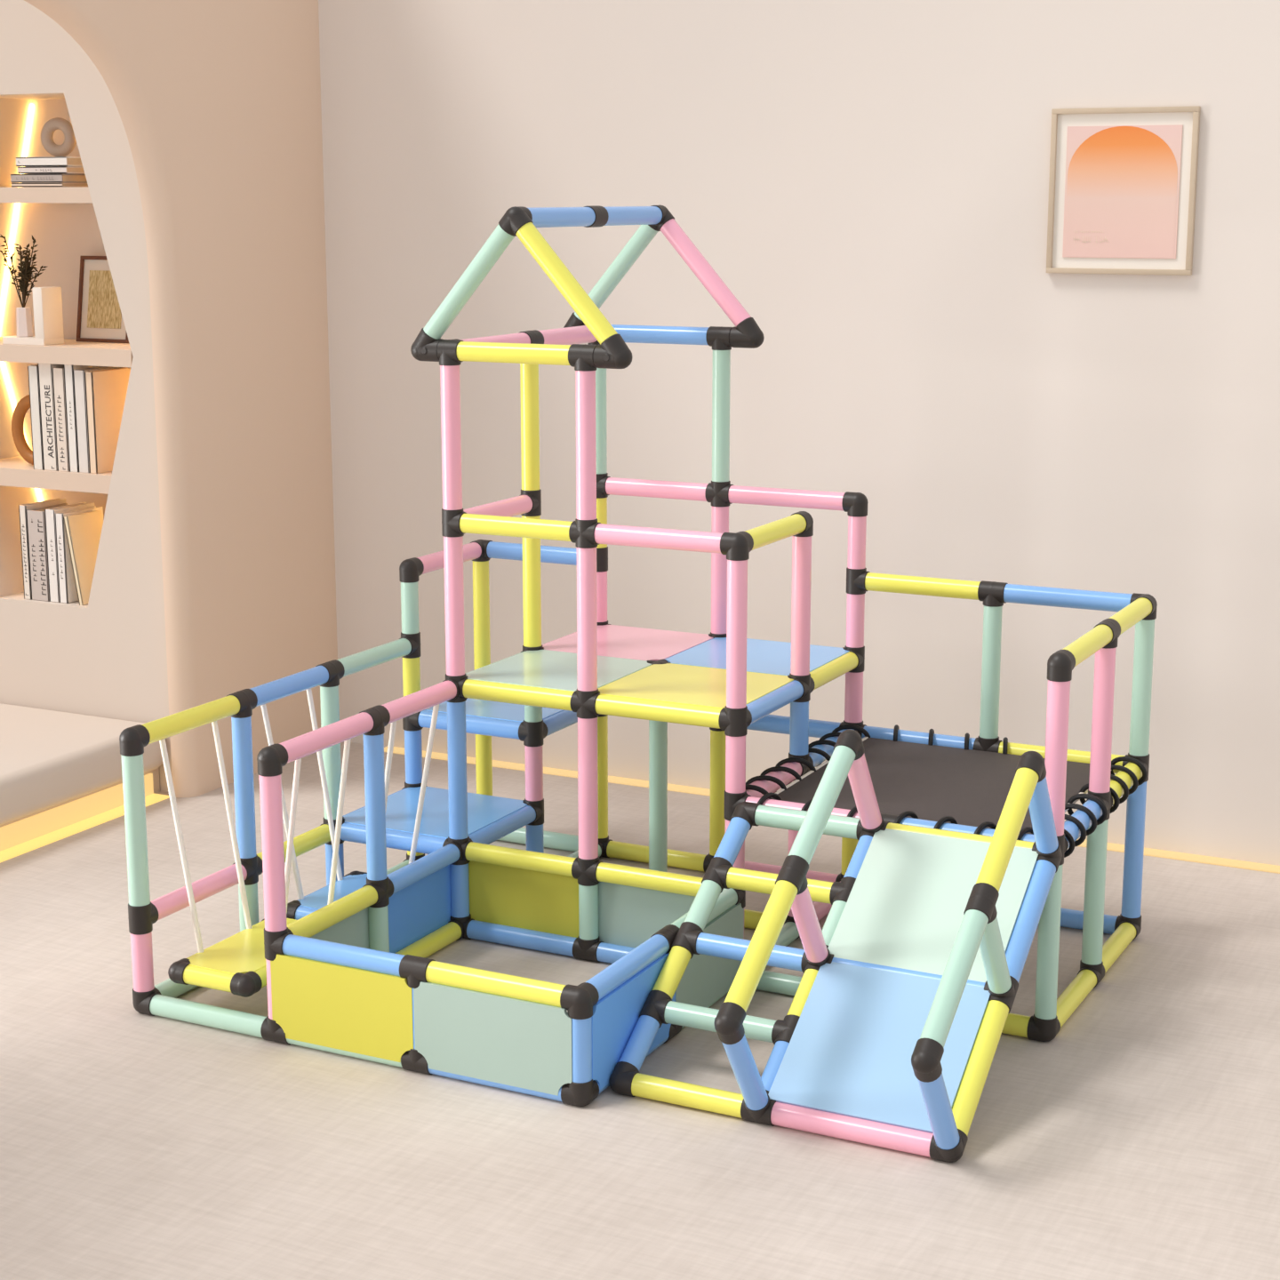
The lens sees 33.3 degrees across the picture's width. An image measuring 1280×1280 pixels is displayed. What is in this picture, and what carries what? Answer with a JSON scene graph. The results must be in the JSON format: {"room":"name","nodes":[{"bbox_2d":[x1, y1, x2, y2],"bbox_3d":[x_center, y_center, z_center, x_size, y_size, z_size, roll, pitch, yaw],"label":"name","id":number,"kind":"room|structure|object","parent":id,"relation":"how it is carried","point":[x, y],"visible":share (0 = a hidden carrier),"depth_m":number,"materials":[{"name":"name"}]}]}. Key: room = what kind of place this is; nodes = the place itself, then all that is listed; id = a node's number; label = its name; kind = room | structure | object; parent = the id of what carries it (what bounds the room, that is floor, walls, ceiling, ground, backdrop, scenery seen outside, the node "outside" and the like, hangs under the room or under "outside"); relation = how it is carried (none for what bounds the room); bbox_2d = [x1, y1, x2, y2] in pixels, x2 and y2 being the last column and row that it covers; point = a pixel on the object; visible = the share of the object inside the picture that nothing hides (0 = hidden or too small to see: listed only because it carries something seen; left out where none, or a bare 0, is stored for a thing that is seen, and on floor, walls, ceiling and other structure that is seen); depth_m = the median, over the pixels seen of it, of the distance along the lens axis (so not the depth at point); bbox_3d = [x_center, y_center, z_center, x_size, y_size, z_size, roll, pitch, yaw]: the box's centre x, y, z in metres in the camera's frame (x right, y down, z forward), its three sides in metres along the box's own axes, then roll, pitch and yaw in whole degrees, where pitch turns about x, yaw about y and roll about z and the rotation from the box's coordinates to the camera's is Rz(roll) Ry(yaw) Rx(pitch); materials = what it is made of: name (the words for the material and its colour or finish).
{"room":"playroom","nodes":[
{"label":"playroom","id":0,"kind":"room"},
{"bbox_2d":[0,0,172,791],"bbox_3d":[-2.181,-1.051,6.514,1.839,2.904,0.043,6,13,26],"label":"wall","id":1,"kind":"structure","parent":0,"point":[106,656],"depth_m":6.28,"materials":[{"name":"paint"}]},
{"bbox_2d":[0,93,130,603],"bbox_3d":[-1.732,-0.879,6.508,0.863,1.616,0.288,6,13,26],"label":"wall niche","id":2,"kind":"object","parent":1,"relation":"in","point":[63,233],"visible":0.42,"depth_m":6.63,"materials":[{"name":"paint"}]},
{"bbox_2d":[0,104,42,501],"bbox_3d":[-1.938,-0.925,6.729,0.225,1.468,0.010,6,13,26],"label":"light strip","id":3,"kind":"object","parent":2,"relation":"attached to","point":[31,105],"visible":0.53,"depth_m":6.69,"materials":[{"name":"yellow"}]},
{"bbox_2d":[18,497,66,599],"bbox_3d":[-1.832,-0.282,6.602,0.027,0.288,0.180,6,13,26],"label":"book","id":4,"kind":"object","parent":2,"relation":"in","point":[22,508],"visible":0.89,"depth_m":6.53,"materials":[{"name":"paper"}]},
{"bbox_2d":[0,186,92,203],"bbox_3d":[-1.753,-1.323,6.373,0.550,0.045,0.270,6,13,26],"label":"shelf","id":5,"kind":"object","parent":2,"relation":"attached to","point":[72,194],"visible":0.58,"depth_m":6.21,"materials":[{"name":"paint"}]},
{"bbox_2d":[11,183,87,187],"bbox_3d":[-1.718,-1.342,6.322,0.191,0.012,0.180,6,13,26],"label":"book","id":6,"kind":"object","parent":5,"relation":"on","point":[13,185],"visible":0.86,"depth_m":6.25,"materials":[{"name":"white paper"}]},
{"bbox_2d":[10,173,87,183],"bbox_3d":[-1.718,-1.361,6.318,0.194,0.025,0.180,6,13,26],"label":"book","id":7,"kind":"object","parent":6,"relation":"on","point":[44,178],"visible":0.92,"depth_m":6.24,"materials":[{"name":"paper"}]},
{"bbox_2d":[17,166,84,174],"bbox_3d":[-1.697,-1.381,6.303,0.184,0.020,0.180,6,13,26],"label":"book","id":8,"kind":"object","parent":7,"relation":"on","point":[29,170],"visible":0.84,"depth_m":6.22,"materials":[{"name":"paper"}]},
{"bbox_2d":[16,156,82,166],"bbox_3d":[-1.698,-1.405,6.299,0.192,0.027,0.180,6,13,26],"label":"book","id":9,"kind":"object","parent":8,"relation":"on","point":[31,161],"visible":0.77,"depth_m":6.22,"materials":[{"name":"paper"}]},
{"bbox_2d":[40,117,76,156],"bbox_3d":[-1.708,-1.477,6.297,0.110,0.114,0.034,2,12,10],"label":"ring ornament","id":10,"kind":"object","parent":9,"relation":"on","point":[52,124],"visible":0.95,"depth_m":6.29,"materials":[{"name":"ceramic"}]},
{"bbox_2d":[26,503,67,600],"bbox_3d":[-1.788,-0.272,6.581,0.069,0.275,0.180,6,13,26],"label":"book","id":11,"kind":"object","parent":2,"relation":"in","point":[36,517],"visible":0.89,"depth_m":6.50,"materials":[{"name":"paper"}]},
{"bbox_2d":[0,456,111,494],"bbox_3d":[-1.752,-0.506,6.543,0.586,0.054,0.270,6,13,26],"label":"shelf","id":12,"kind":"object","parent":2,"relation":"attached to","point":[14,471],"visible":0.46,"depth_m":6.40,"materials":[{"name":"paint"}]},
{"bbox_2d":[11,394,33,464],"bbox_3d":[-1.858,-0.639,6.508,0.122,0.218,0.036,6,13,26],"label":"loop","id":13,"kind":"object","parent":12,"relation":"on","point":[23,405],"visible":0.74,"depth_m":6.51,"materials":[{"name":"brown wood"}]},
{"bbox_2d":[27,364,43,469],"bbox_3d":[-1.767,-0.680,6.485,0.038,0.310,0.180,6,13,26],"label":"book","id":14,"kind":"object","parent":12,"relation":"on","point":[33,370],"visible":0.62,"depth_m":6.41,"materials":[{"name":"white paper"}]},
{"bbox_2d":[37,363,63,471],"bbox_3d":[-1.725,-0.680,6.463,0.053,0.319,0.181,6,13,26],"label":"book","id":15,"kind":"object","parent":12,"relation":"on","point":[44,370],"visible":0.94,"depth_m":6.38,"materials":[{"name":"paper"}]},
{"bbox_2d":[52,367,69,471],"bbox_3d":[-1.681,-0.670,6.443,0.042,0.306,0.180,6,13,26],"label":"book","id":16,"kind":"object","parent":12,"relation":"on","point":[58,372],"visible":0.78,"depth_m":6.36,"materials":[{"name":"paper"}]},
{"bbox_2d":[64,364,106,471],"bbox_3d":[-1.645,-0.678,6.423,0.034,0.331,0.180,6,13,26],"label":"book","id":17,"kind":"object","parent":12,"relation":"on","point":[68,374],"visible":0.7,"depth_m":6.34,"materials":[{"name":"paper"}]},
{"bbox_2d":[72,366,124,472],"bbox_3d":[-1.610,-0.661,6.409,0.041,0.302,0.180,6,13,26],"label":"book","id":18,"kind":"object","parent":12,"relation":"on","point":[79,377],"visible":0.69,"depth_m":6.33,"materials":[{"name":"white paper"}]},
{"bbox_2d":[84,367,130,473],"bbox_3d":[-1.576,-0.656,6.396,0.027,0.299,0.187,6,13,26],"label":"book","id":19,"kind":"object","parent":12,"relation":"on","point":[106,390],"visible":0.77,"depth_m":6.35,"materials":[{"name":"white paper"}]},
{"bbox_2d":[0,336,133,367],"bbox_3d":[-1.753,-0.871,6.467,0.780,0.050,0.270,6,13,26],"label":"shelf","id":20,"kind":"object","parent":2,"relation":"attached to","point":[72,352],"visible":0.7,"depth_m":6.30,"materials":[{"name":"paint"}]},
{"bbox_2d":[2,286,63,345],"bbox_3d":[-1.828,-0.972,6.411,0.185,0.169,0.086,6,13,26],"label":"bookend","id":21,"kind":"object","parent":20,"relation":"on","point":[47,303],"visible":0.98,"depth_m":6.36,"materials":[{"name":"white ceramic"}]},
{"bbox_2d":[0,233,47,336],"bbox_3d":[-1.851,-1.062,6.415,0.156,0.304,0.091,6,13,26],"label":"vase","id":22,"kind":"object","parent":21,"relation":"on","point":[23,315],"visible":1,"depth_m":6.40,"materials":[{"name":"ceramic"}]},
{"bbox_2d":[75,256,128,343],"bbox_3d":[-1.615,-1.030,6.483,0.202,0.258,0.058,6,13,26],"label":"picture frame","id":23,"kind":"object","parent":20,"relation":"on","point":[100,318],"visible":0.58,"depth_m":6.49,"materials":[{"name":"brown wood"}]},
{"bbox_2d":[87,270,121,328],"bbox_3d":[-1.617,-1.030,6.481,0.130,0.171,0.031,6,13,26],"label":"print","id":24,"kind":"object","parent":23,"relation":"attached to","point":[103,308],"depth_m":6.48},
{"bbox_2d":[44,502,94,602],"bbox_3d":[-1.737,-0.270,6.555,0.037,0.283,0.180,6,13,26],"label":"book","id":25,"kind":"object","parent":2,"relation":"in","point":[50,513],"visible":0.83,"depth_m":6.48,"materials":[{"name":"paper"}]},
{"bbox_2d":[55,505,103,603],"bbox_3d":[-1.705,-0.262,6.541,0.031,0.272,0.180,6,13,26],"label":"book","id":26,"kind":"object","parent":2,"relation":"in","point":[67,584],"visible":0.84,"depth_m":6.47,"materials":[{"name":"paper"}]},
{"bbox_2d":[64,510,103,605],"bbox_3d":[-1.669,-0.251,6.508,0.059,0.269,0.151,6,13,26],"label":"book","id":27,"kind":"object","parent":2,"relation":"in","point":[84,531],"visible":0.76,"depth_m":6.47,"materials":[{"name":"white paper"}]},
{"bbox_2d":[0,767,159,827],"bbox_3d":[-2.902,0.608,5.483,1.764,0.078,3.006,6,13,26],"label":"trim","id":28,"kind":"structure","parent":1,"relation":"attached to","point":[156,772],"depth_m":6.17,"materials":[{"name":"paint"}]},
{"bbox_2d":[0,773,169,862],"bbox_3d":[-2.082,0.697,5.078,0.071,0.067,2.930,6,13,26],"label":"light strip","id":29,"kind":"object","parent":28,"relation":"attached to","point":[20,837],"visible":0.78,"depth_m":6.02,"materials":[{"name":"yellow plastic"}]},
{"bbox_2d":[24,0,337,797],"bbox_3d":[-2.688,-0.485,3.447,0.061,3.048,7.668,6,13,26],"label":"wall","id":30,"kind":"structure","parent":0,"point":[218,102],"depth_m":6.33,"materials":[{"name":"paint"}]},
{"bbox_2d":[0,703,163,825],"bbox_3d":[-2.890,0.508,5.436,1.807,0.137,3.042,6,13,26],"label":"platform","id":31,"kind":"object","parent":30,"relation":"attached to","point":[49,758],"depth_m":6.09,"materials":[{"name":"paint"}]},
{"bbox_2d":[0,741,1279,1279],"bbox_3d":[-1.143,1.200,3.002,7.920,0.072,7.668,6,13,26],"label":"floor","id":32,"kind":"structure","parent":0,"point":[1140,1140],"depth_m":4.08,"materials":[{"name":"beige carpet"}]},
{"bbox_2d":[119,204,1157,1162],"bbox_3d":[0.040,-0.073,4.715,1.862,1.725,1.577,6,13,26],"label":"climbing frame","id":33,"kind":"object","parent":32,"relation":"on","point":[955,849],"visible":0.97,"depth_m":4.74,"materials":[{"name":"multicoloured plastic"}]},
{"bbox_2d":[159,720,350,997],"bbox_3d":[-0.839,0.466,4.692,0.372,0.516,0.391,6,13,26],"label":"swing","id":34,"kind":"object","parent":33,"relation":"hanging from","point":[236,964],"visible":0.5,"depth_m":4.66,"materials":[{"name":"yellow plastic"}]},
{"bbox_2d":[260,688,439,919],"bbox_3d":[-0.673,0.394,5.014,0.372,0.507,0.315,6,13,26],"label":"swing","id":35,"kind":"object","parent":33,"relation":"hanging from","point":[306,905],"visible":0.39,"depth_m":5.01,"materials":[{"name":"blue plastic"}]},
{"bbox_2d":[384,745,1279,873],"bbox_3d":[1.601,0.597,5.701,5.436,0.005,0.057,6,13,26],"label":"light strip","id":36,"kind":"object","parent":32,"relation":"on","point":[1148,852],"visible":0.31,"depth_m":6.38,"materials":[{"name":"yellow"}]},
{"bbox_2d":[318,0,1279,865],"bbox_3d":[1.566,-0.914,5.495,5.666,3.048,0.101,6,13,26],"label":"wall","id":37,"kind":"structure","parent":0,"point":[868,180],"depth_m":5.95,"materials":[{"name":"paint"}]},
{"bbox_2d":[1045,105,1200,275],"bbox_3d":[1.245,-1.159,5.540,0.380,0.421,0.020,6,13,26],"label":"wall picture","id":38,"kind":"object","parent":37,"relation":"attached to","point":[1123,180],"visible":1,"depth_m":5.54,"materials":[{"name":"paper"}]},
{"bbox_2d":[1062,124,1182,258],"bbox_3d":[1.244,-1.157,5.539,0.297,0.335,0.004,6,13,26],"label":"print","id":39,"kind":"object","parent":38,"relation":"attached to","point":[1122,184],"depth_m":5.54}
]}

